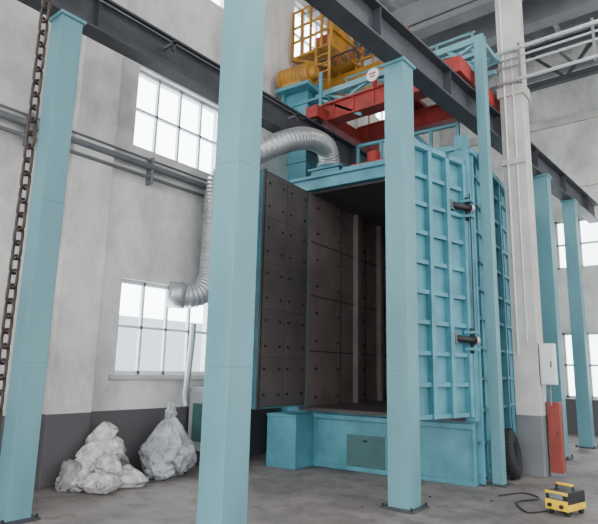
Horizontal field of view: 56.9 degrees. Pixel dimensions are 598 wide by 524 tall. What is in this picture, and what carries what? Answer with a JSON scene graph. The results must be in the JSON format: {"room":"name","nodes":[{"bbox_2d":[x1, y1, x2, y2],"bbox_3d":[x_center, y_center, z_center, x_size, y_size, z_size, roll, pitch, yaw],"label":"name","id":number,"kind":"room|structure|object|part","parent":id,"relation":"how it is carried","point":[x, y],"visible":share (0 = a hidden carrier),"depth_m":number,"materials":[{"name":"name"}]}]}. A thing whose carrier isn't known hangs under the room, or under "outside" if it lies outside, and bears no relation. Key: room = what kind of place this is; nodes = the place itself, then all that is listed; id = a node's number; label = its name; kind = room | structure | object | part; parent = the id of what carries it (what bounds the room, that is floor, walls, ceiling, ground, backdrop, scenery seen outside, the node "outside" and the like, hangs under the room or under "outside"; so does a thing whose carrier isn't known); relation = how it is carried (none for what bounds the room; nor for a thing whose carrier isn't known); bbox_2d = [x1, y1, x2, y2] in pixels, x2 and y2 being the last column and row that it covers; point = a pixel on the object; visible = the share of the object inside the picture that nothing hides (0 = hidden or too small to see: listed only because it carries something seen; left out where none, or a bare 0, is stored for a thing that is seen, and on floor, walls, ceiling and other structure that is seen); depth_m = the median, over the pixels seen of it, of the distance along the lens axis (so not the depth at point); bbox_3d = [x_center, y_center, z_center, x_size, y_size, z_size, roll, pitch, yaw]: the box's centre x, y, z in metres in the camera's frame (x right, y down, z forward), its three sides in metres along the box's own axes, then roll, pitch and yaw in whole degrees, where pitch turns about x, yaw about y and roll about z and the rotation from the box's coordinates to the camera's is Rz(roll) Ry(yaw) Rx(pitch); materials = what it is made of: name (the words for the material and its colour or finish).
{"room":"workshop","nodes":[
{"label":"workshop","id":0,"kind":"room"},
{"bbox_2d":[0,0,439,487],"bbox_3d":[-2.667,-2.439,9.315,0.300,11.400,24.200,-7,-14,38],"label":"wall","id":1,"kind":"structure","parent":0,"point":[154,232],"depth_m":8.76,"materials":[{"name":"paint"}]},
{"bbox_2d":[35,0,127,488],"bbox_3d":[-3.077,-2.609,8.476,0.120,11.400,0.650,-7,-14,38],"label":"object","id":2,"kind":"structure","parent":1,"relation":"attached to","point":[66,416],"depth_m":7.89,"materials":[{"name":"paint"}]},
{"bbox_2d":[0,103,207,197],"bbox_3d":[-4.582,-2.046,6.415,0.170,0.450,11.500,-7,-14,38],"label":"conduit","id":3,"kind":"object","parent":1,"relation":"attached to","point":[150,168],"visible":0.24,"depth_m":8.55,"materials":[{"name":"grey metal"}]},
{"bbox_2d":[108,375,203,378],"bbox_3d":[-2.140,1.875,8.991,0.050,0.070,2.150,-7,-14,38],"label":"trim","id":4,"kind":"structure","parent":1,"relation":"attached to","point":[109,376],"depth_m":8.73,"materials":[{"name":"paint"}]},
{"bbox_2d":[115,279,207,374],"bbox_3d":[-2.246,1.135,9.232,0.060,1.470,1.950,-7,-14,38],"label":"window","id":5,"kind":"structure","parent":1,"relation":"in","point":[143,285],"depth_m":9.13,"materials":[{"name":"paint"}]},
{"bbox_2d":[134,70,217,173],"bbox_3d":[-2.169,-2.414,9.916,0.060,1.400,1.950,-7,-14,38],"label":"window","id":6,"kind":"structure","parent":1,"relation":"in","point":[158,82],"depth_m":9.90,"materials":[{"name":"paint"}]},
{"bbox_2d":[249,0,278,455],"bbox_3d":[-0.765,-2.008,11.335,0.120,11.400,0.600,-7,-14,38],"label":"trim","id":7,"kind":"structure","parent":1,"relation":"attached to","point":[257,422],"depth_m":11.70,"materials":[{"name":"paint"}]},
{"bbox_2d":[295,5,326,52],"bbox_3d":[0.404,-5.249,13.677,0.060,1.500,2.000,-7,-14,38],"label":"window","id":8,"kind":"structure","parent":1,"relation":"in","point":[316,25],"depth_m":13.44,"materials":[{"name":"paint"}]},
{"bbox_2d":[355,62,367,128],"bbox_3d":[1.654,-1.379,14.328,0.120,11.400,0.600,-7,-14,38],"label":"trim","id":9,"kind":"structure","parent":1,"relation":"attached to","point":[362,121],"depth_m":14.64,"materials":[{"name":"paint"}]},
{"bbox_2d":[487,26,597,95],"bbox_3d":[9.609,-5.535,11.898,16.390,1.180,0.160,-7,-14,38],"label":"roof truss","id":10,"kind":"object","parent":1,"relation":"attached to","point":[569,76],"visible":0.24,"depth_m":14.08,"materials":[{"name":"metal"}]},
{"bbox_2d":[22,432,597,523],"bbox_3d":[3.638,2.426,3.194,16.700,0.200,24.200,-7,-14,38],"label":"floor","id":11,"kind":"structure","parent":0,"point":[172,500],"depth_m":6.78,"materials":[{"name":"concrete"}]},
{"bbox_2d":[0,9,86,523],"bbox_3d":[-2.903,-0.154,6.236,0.405,5.740,0.405,-7,-14,38],"label":"steel column","id":12,"kind":"structure","parent":11,"relation":"on","point":[22,423],"depth_m":6.08,"materials":[{"name":"blue metal"}]},
{"bbox_2d":[17,0,366,166],"bbox_3d":[-0.453,-2.633,9.780,0.260,0.570,19.600,-7,-14,38],"label":"beam","id":13,"kind":"structure","parent":12,"relation":"on","point":[106,26],"depth_m":7.87,"materials":[{"name":"metal"}]},
{"bbox_2d":[99,0,304,121],"bbox_3d":[-2.899,-3.321,6.560,0.230,0.160,9.400,-7,-14,38],"label":"rail","id":14,"kind":"object","parent":13,"relation":"attached to","point":[172,44],"visible":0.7,"depth_m":7.87,"materials":[{"name":"grey metal"}]},
{"bbox_2d":[55,421,148,493],"bbox_3d":[-2.564,2.583,7.393,0.954,0.807,1.186,-7,-14,38],"label":"sacks","id":15,"kind":"object","parent":11,"relation":"on","point":[101,466],"visible":1,"depth_m":7.22,"materials":[{"name":"white plastic"}]},
{"bbox_2d":[138,402,196,480],"bbox_3d":[-1.979,2.653,8.316,0.813,1.044,0.891,-7,-14,38],"label":"bag","id":16,"kind":"object","parent":11,"relation":"on","point":[168,451],"visible":1,"depth_m":8.07,"materials":[{"name":"white plastic"}]},
{"bbox_2d":[188,387,203,451],"bbox_3d":[-1.405,2.740,9.218,0.550,1.250,0.710,-7,-14,38],"label":"collector","id":17,"kind":"object","parent":11,"relation":"on","point":[196,394],"visible":0.14,"depth_m":9.04,"materials":[{"name":"grey metal"}]},
{"bbox_2d":[181,324,195,407],"bbox_3d":[-1.808,1.678,9.024,0.132,1.356,0.412,1,-11,0],"label":"pipe","id":18,"kind":"object","parent":17,"relation":"attached to","point":[184,399],"visible":1,"depth_m":9.07,"materials":[{"name":"white metal"}]},
{"bbox_2d":[196,0,265,523],"bbox_3d":[-0.576,-0.348,4.969,0.430,5.740,0.430,-7,-14,38],"label":"steel column","id":19,"kind":"structure","parent":11,"relation":"on","point":[227,390],"depth_m":4.78,"materials":[{"name":"blue metal"}]},
{"bbox_2d":[304,0,597,223],"bbox_3d":[1.878,-2.885,8.210,0.282,0.570,19.420,-8,-14,40],"label":"beam","id":20,"kind":"structure","parent":19,"relation":"on","point":[370,23],"depth_m":8.19,"materials":[{"name":"metal"}]},
{"bbox_2d":[306,55,500,152],"bbox_3d":[2.135,-3.162,10.862,3.120,1.410,2.500,-7,-14,38],"label":"crane","id":21,"kind":"object","parent":20,"relation":"on","point":[370,101],"visible":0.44,"depth_m":10.77,"materials":[{"name":"red paint"}]},
{"bbox_2d":[275,62,331,411],"bbox_3d":[0.166,-0.237,10.999,1.134,7.835,0.985,-6,-13,33],"label":"bucket elevator","id":22,"kind":"object","parent":11,"relation":"on","point":[298,86],"visible":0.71,"depth_m":11.36,"materials":[{"name":"blue paint"}]},
{"bbox_2d":[291,0,597,95],"bbox_3d":[6.994,-5.126,8.818,15.800,2.300,3.240,-7,-14,38],"label":"crane","id":23,"kind":"object","parent":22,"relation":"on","point":[336,54],"visible":0.59,"depth_m":12.06,"materials":[{"name":"yellow metal"}]},
{"bbox_2d":[247,478,492,520],"bbox_3d":[0.568,2.894,6.528,3.264,0.010,3.147,-7,-14,38],"label":"debris","id":24,"kind":"object","parent":11,"relation":"on","point":[292,478],"visible":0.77,"depth_m":6.95,"materials":[{"name":"grey metal"}]},
{"bbox_2d":[251,122,516,486],"bbox_3d":[1.827,0.491,10.068,3.492,6.123,4.820,-6,-13,33],"label":"chamber","id":25,"kind":"object","parent":11,"relation":"on","point":[320,342],"visible":0.77,"depth_m":9.12,"materials":[{"name":"blue paint"}]},
{"bbox_2d":[167,127,341,308],"bbox_3d":[-0.566,-0.825,9.543,3.105,3.368,1.216,5,-12,-19],"label":"duct","id":26,"kind":"object","parent":25,"relation":"attached to","point":[181,295],"visible":0.66,"depth_m":9.33,"materials":[{"name":"silver metal"}]},
{"bbox_3d":[2.133,2.684,10.117,2.850,0.050,3.460,-6,-13,33],"label":"floor plate","id":27,"kind":"part","parent":25,"relation":"part of","materials":[{"name":"teal metal"}]},
{"bbox_2d":[380,56,428,514],"bbox_3d":[1.315,0.101,7.086,0.430,5.740,0.430,-7,-14,38],"label":"steel column","id":28,"kind":"structure","parent":11,"relation":"on","point":[403,417],"depth_m":6.92,"materials":[{"name":"blue metal"}]},
{"bbox_2d":[315,31,513,487],"bbox_3d":[1.897,-0.404,10.005,3.600,7.860,1.040,-7,-14,38],"label":"frame","id":29,"kind":"object","parent":11,"relation":"on","point":[478,46],"visible":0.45,"depth_m":8.74,"materials":[{"name":"teal paint"}]},
{"bbox_2d":[504,428,522,479],"bbox_3d":[3.304,2.979,8.586,0.274,0.761,0.752,-5,-13,30],"label":"tyre","id":30,"kind":"object","parent":11,"relation":"on","point":[514,464],"visible":0.81,"depth_m":8.36,"materials":[{"name":"rubber"}]},
{"bbox_2d":[495,0,550,477],"bbox_3d":[3.901,-2.006,9.895,0.480,11.050,0.420,-7,-14,38],"label":"column","id":31,"kind":"structure","parent":11,"relation":"on","point":[526,324],"depth_m":9.41,"materials":[{"name":"paint"}]},
{"bbox_2d":[495,17,597,86],"bbox_3d":[7.164,-3.990,7.378,9.000,0.770,0.073,-7,-14,38],"label":"conduit","id":32,"kind":"object","parent":31,"relation":"attached to","point":[592,22],"visible":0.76,"depth_m":9.56,"materials":[{"name":"white metal"}]},
{"bbox_2d":[539,343,557,405],"bbox_3d":[4.026,1.810,8.886,0.220,0.980,0.180,-7,-14,38],"label":"electrical box","id":33,"kind":"object","parent":31,"relation":"attached to","point":[547,351],"visible":1,"depth_m":8.85,"materials":[{"name":"white paint"}]},
{"bbox_2d":[498,492,547,512],"bbox_3d":[2.836,3.014,6.943,0.742,0.026,1.079,-7,-14,38],"label":"cable","id":34,"kind":"object","parent":11,"relation":"on","point":[537,498],"depth_m":7.05,"materials":[{"name":"black rubber"}]},
{"bbox_2d":[532,173,573,459],"bbox_3d":[5.136,0.991,11.275,0.420,5.740,0.420,-7,-14,38],"label":"steel column","id":35,"kind":"structure","parent":11,"relation":"on","point":[551,328],"depth_m":11.28,"materials":[{"name":"blue metal"}]},
{"bbox_2d":[547,402,566,477],"bbox_3d":[4.150,2.848,8.890,0.200,1.150,0.225,-7,-14,38],"label":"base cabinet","id":36,"kind":"object","parent":11,"relation":"on","point":[554,412],"visible":0.97,"depth_m":8.81,"materials":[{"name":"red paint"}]},
{"bbox_2d":[545,482,585,516],"bbox_3d":[3.117,2.776,6.481,0.450,0.335,0.274,9,-13,-36],"label":"welding machine","id":37,"kind":"object","parent":11,"relation":"on","point":[569,499],"visible":1,"depth_m":6.40,"materials":[{"name":"yellow metal"}]},
{"bbox_2d":[560,199,597,448],"bbox_3d":[6.528,1.338,12.918,0.420,5.740,0.420,-7,-14,38],"label":"steel column","id":38,"kind":"structure","parent":11,"relation":"on","point":[586,436],"depth_m":12.78,"materials":[{"name":"blue metal"}]},
{"bbox_2d":[306,8,319,18],"bbox_3d":[6.656,-7.439,8.432,16.390,1.480,0.160,-7,-14,38],"label":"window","id":39,"kind":"structure","parent":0,"point":[316,13],"depth_m":13.20,"materials":[{"name":"white glass"}]},
{"bbox_2d":[378,0,597,70],"bbox_3d":[3.884,-8.962,5.389,16.700,0.200,24.200,-7,-14,38],"label":"ceiling","id":40,"kind":"structure","parent":0,"point":[391,5],"depth_m":15.14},
{"bbox_2d":[0,0,51,431],"bbox_3d":[-1.388,-3.734,3.575,0.300,10.935,0.260,-7,-14,38],"label":"chain","id":41,"kind":"object","parent":40,"relation":"hanging from","point":[5,346],"visible":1,"depth_m":2.91,"materials":[{"name":"metal"}]},
{"bbox_2d":[429,10,597,105],"bbox_3d":[10.502,-6.439,13.190,16.390,1.480,0.160,-7,-14,38],"label":"roof truss","id":42,"kind":"object","parent":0,"point":[585,18],"depth_m":15.61,"materials":[{"name":"metal"}]},
{"bbox_2d":[440,40,597,435],"bbox_3d":[11.293,-1.354,13.371,16.400,11.400,0.300,-7,-14,38],"label":"wall","id":43,"kind":"structure","parent":0,"point":[573,147],"depth_m":16.29,"materials":[{"name":"paint"}]},
{"bbox_2d":[439,108,597,147],"bbox_3d":[11.240,-4.651,13.847,16.400,0.250,0.100,-7,-14,38],"label":"trim","id":44,"kind":"structure","parent":43,"relation":"attached to","point":[592,113],"depth_m":16.50,"materials":[{"name":"paint"}]},
{"bbox_2d":[533,170,597,192],"bbox_3d":[11.199,-2.761,13.482,16.400,0.400,0.100,-7,-14,38],"label":"trim","id":45,"kind":"structure","parent":43,"relation":"attached to","point":[588,178],"depth_m":15.77,"materials":[{"name":"paint"}]},
{"bbox_2d":[554,216,597,269],"bbox_3d":[8.312,-0.559,15.588,1.950,1.450,0.060,-7,-14,38],"label":"window","id":46,"kind":"structure","parent":43,"relation":"in","point":[581,219],"depth_m":15.96,"materials":[{"name":"paint"}]},
{"bbox_2d":[562,332,597,398],"bbox_3d":[8.239,2.804,14.939,1.950,1.800,0.060,-7,-14,38],"label":"window","id":47,"kind":"structure","parent":43,"relation":"in","point":[588,333],"depth_m":15.34,"materials":[{"name":"paint"}]},
{"bbox_2d":[487,24,571,77],"bbox_3d":[3.658,-8.604,5.367,14.500,0.120,23.600,-7,-14,38],"label":"roof","id":48,"kind":"structure","parent":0,"point":[556,27],"depth_m":15.87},
{"label":"outside","id":49,"kind":"structure","parent":0,"visible":0},
{"bbox_2d":[115,315,202,370],"bbox_3d":[-6.323,3.425,17.422,4.050,3.200,24.000,-7,-14,38],"label":"building","id":50,"kind":"structure","parent":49,"point":[151,344],"depth_m":16.77,"materials":[{"name":"white glass"}]}
]}

